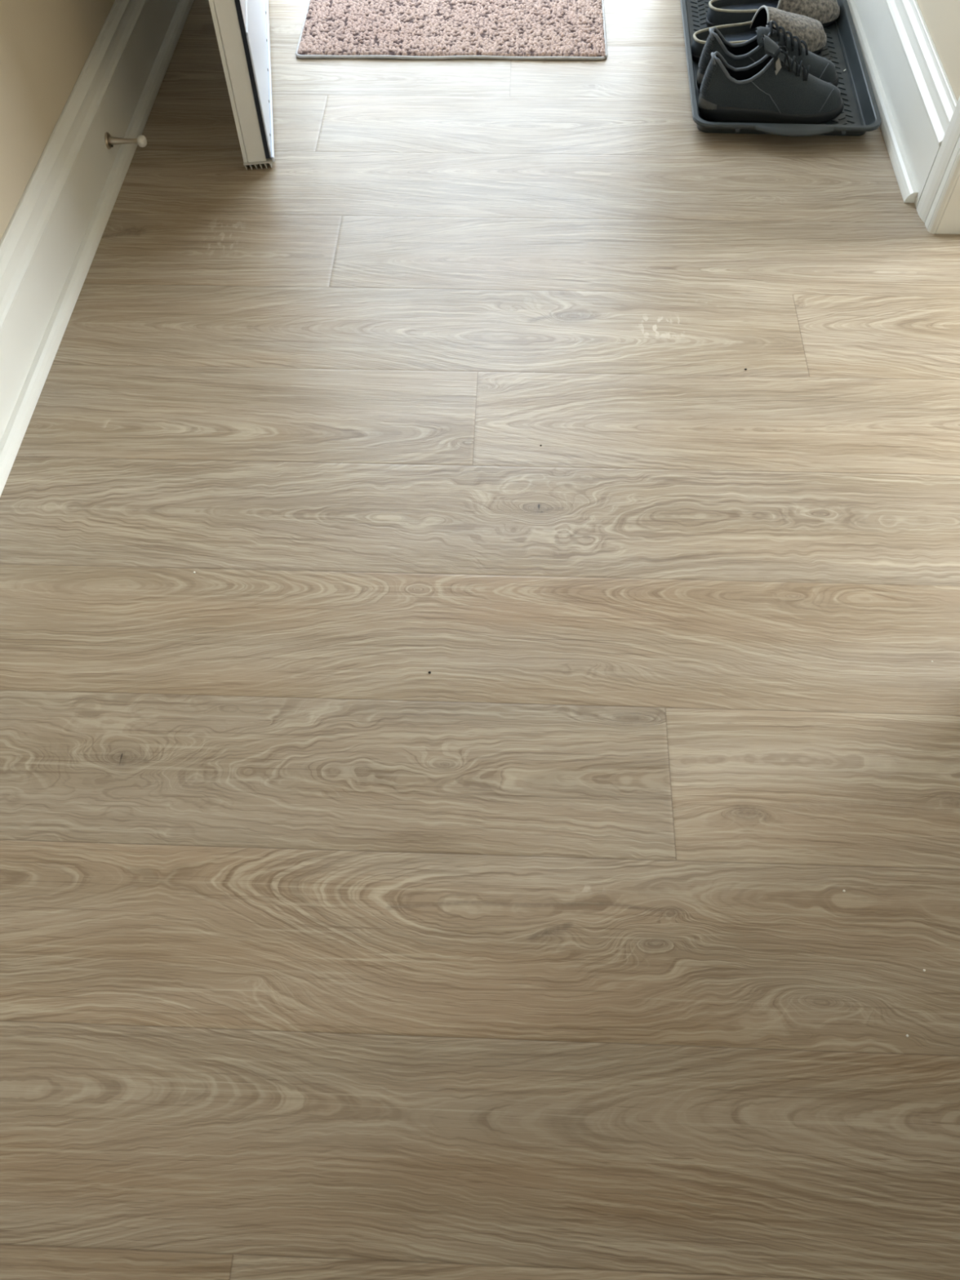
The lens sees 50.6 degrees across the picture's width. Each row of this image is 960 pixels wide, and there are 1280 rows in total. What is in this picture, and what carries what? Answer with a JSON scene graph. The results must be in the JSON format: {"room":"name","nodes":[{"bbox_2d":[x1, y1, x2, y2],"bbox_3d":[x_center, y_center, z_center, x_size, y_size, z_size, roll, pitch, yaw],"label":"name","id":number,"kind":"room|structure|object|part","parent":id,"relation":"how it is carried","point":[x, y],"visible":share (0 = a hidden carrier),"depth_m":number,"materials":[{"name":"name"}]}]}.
{"room":"entrance hallway","nodes":[
{"label":"entrance hallway","id":0,"kind":"room"},
{"bbox_2d":[0,0,115,240],"bbox_3d":[-0.822,0.340,-0.467,0.120,2.570,6.660,1,57,2],"label":"wall","id":1,"kind":"structure","parent":0,"point":[46,46],"depth_m":1.53,"materials":[{"name":"beige paint"}]},
{"bbox_2d":[0,0,194,497],"bbox_3d":[-0.734,1.058,0.477,0.034,0.162,6.501,1,57,2],"label":"baseboard","id":2,"kind":"structure","parent":1,"relation":"attached to","point":[50,242],"depth_m":1.63,"materials":[{"name":"white paint"}]},
{"bbox_2d":[104,132,146,149],"bbox_3d":[-0.615,-0.869,1.768,0.068,0.027,0.027,1,57,2],"label":"door stop","id":3,"kind":"object","parent":2,"relation":"attached to","point":[141,140],"visible":1,"depth_m":1.76,"materials":[{"name":"silver metal"}]},
{"bbox_3d":[-0.646,-0.869,1.769,0.004,0.027,0.027,1,57,2],"label":"plate","id":4,"kind":"part","parent":3,"relation":"part of","materials":[{"name":"silver metal"}]},
{"bbox_3d":[-0.619,-0.869,1.768,0.052,0.014,0.014,1,57,2],"label":"post","id":5,"kind":"part","parent":3,"relation":"part of","materials":[{"name":"silver metal"}]},
{"bbox_2d":[208,0,274,170],"bbox_3d":[-0.492,-1.769,1.206,0.125,2.039,0.900,-7,57,-4],"label":"door","id":6,"kind":"structure","parent":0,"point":[242,27],"depth_m":1.72,"materials":[{"name":"paint"}]},
{"bbox_3d":[-0.435,-1.279,1.956,0.010,0.214,0.882,-7,57,-4],"label":"kick plate","id":7,"kind":"part","parent":6,"relation":"part of","materials":[{"name":"white"}]},
{"bbox_2d":[0,0,959,1279],"bbox_3d":[0.601,1.043,0.566,2.780,0.001,6.840,1,57,2],"label":"floor","id":8,"kind":"structure","parent":0,"point":[540,953],"depth_m":1.21,"materials":[{"name":"beige laminate"}]},
{"bbox_2d":[295,0,607,60],"bbox_3d":[-0.051,-1.339,2.131,0.621,0.013,0.447,1,57,2],"label":"doormat","id":9,"kind":"object","parent":8,"relation":"on","point":[411,29],"visible":1,"depth_m":2.06,"materials":[{"name":"pink"}]},
{"bbox_2d":[680,0,881,136],"bbox_3d":[0.573,-1.232,2.039,0.337,0.035,0.820,2,57,2],"label":"tray","id":10,"kind":"object","parent":8,"relation":"on","point":[860,114],"visible":0.26,"depth_m":1.91,"materials":[{"name":"grey plastic"}]},
{"bbox_2d":[691,4,826,62],"bbox_3d":[0.546,-1.184,1.971,0.272,0.082,0.098,-9,57,-5],"label":"slipper","id":11,"kind":"object","parent":10,"relation":"on","point":[810,30],"visible":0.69,"depth_m":1.97,"materials":[{"name":"grey fabric"}]},
{"bbox_2d":[696,19,839,90],"bbox_3d":[0.540,-1.078,1.878,0.266,0.122,0.081,1,57,1],"label":"sneaker","id":12,"kind":"object","parent":10,"relation":"on","point":[744,54],"visible":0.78,"depth_m":1.86,"materials":[{"name":"black leather"}]},
{"bbox_2d":[697,34,844,124],"bbox_3d":[0.533,-1.011,1.824,0.266,0.140,0.081,1,57,1],"label":"sneaker","id":13,"kind":"object","parent":10,"relation":"on","point":[775,88],"visible":0.99,"depth_m":1.83,"materials":[{"name":"black leather"}]},
{"bbox_2d":[706,0,839,27],"bbox_3d":[0.593,-1.282,2.035,0.272,0.082,0.098,-5,57,-3],"label":"slipper","id":14,"kind":"object","parent":10,"relation":"on","point":[720,12],"visible":0.74,"depth_m":2.03,"materials":[{"name":"grey fabric"}]},
{"bbox_3d":[0.560,-0.907,1.810,0.140,0.008,0.026,2,57,2],"label":"handle","id":15,"kind":"part","parent":10,"relation":"part of","materials":[{"name":"grey plastic"}]},
{"bbox_2d":[916,0,959,101],"bbox_3d":[0.722,0.437,-0.551,0.115,2.570,6.520,1,57,2],"label":"wall","id":16,"kind":"structure","parent":0,"point":[941,17],"depth_m":1.66,"materials":[{"name":"beige paint"}]},
{"bbox_2d":[846,0,957,208],"bbox_3d":[0.761,-1.203,1.941,0.034,0.162,1.008,1,57,2],"label":"baseboard","id":17,"kind":"structure","parent":16,"relation":"attached to","point":[915,98],"depth_m":1.79,"materials":[{"name":"white paint"}]},
{"bbox_3d":[0.753,-1.170,2.005,0.017,0.020,0.994,1,57,2],"label":"shoe molding","id":18,"kind":"part","parent":17,"relation":"part of","materials":[{"name":"white paint"}]},
{"bbox_2d":[916,96,959,234],"bbox_3d":[0.739,-1.268,0.856,0.017,2.050,0.070,1,57,2],"label":"trim","id":19,"kind":"structure","parent":16,"relation":"attached to","point":[944,172],"depth_m":1.64,"materials":[{"name":"white paint"}]},
{"bbox_2d":[934,173,959,234],"bbox_3d":[0.792,-0.907,0.621,0.120,2.045,0.812,1,57,2],"label":"trim","id":20,"kind":"structure","parent":16,"relation":"attached to","point":[949,223],"depth_m":1.66,"materials":[{"name":"white paint"}]}
]}

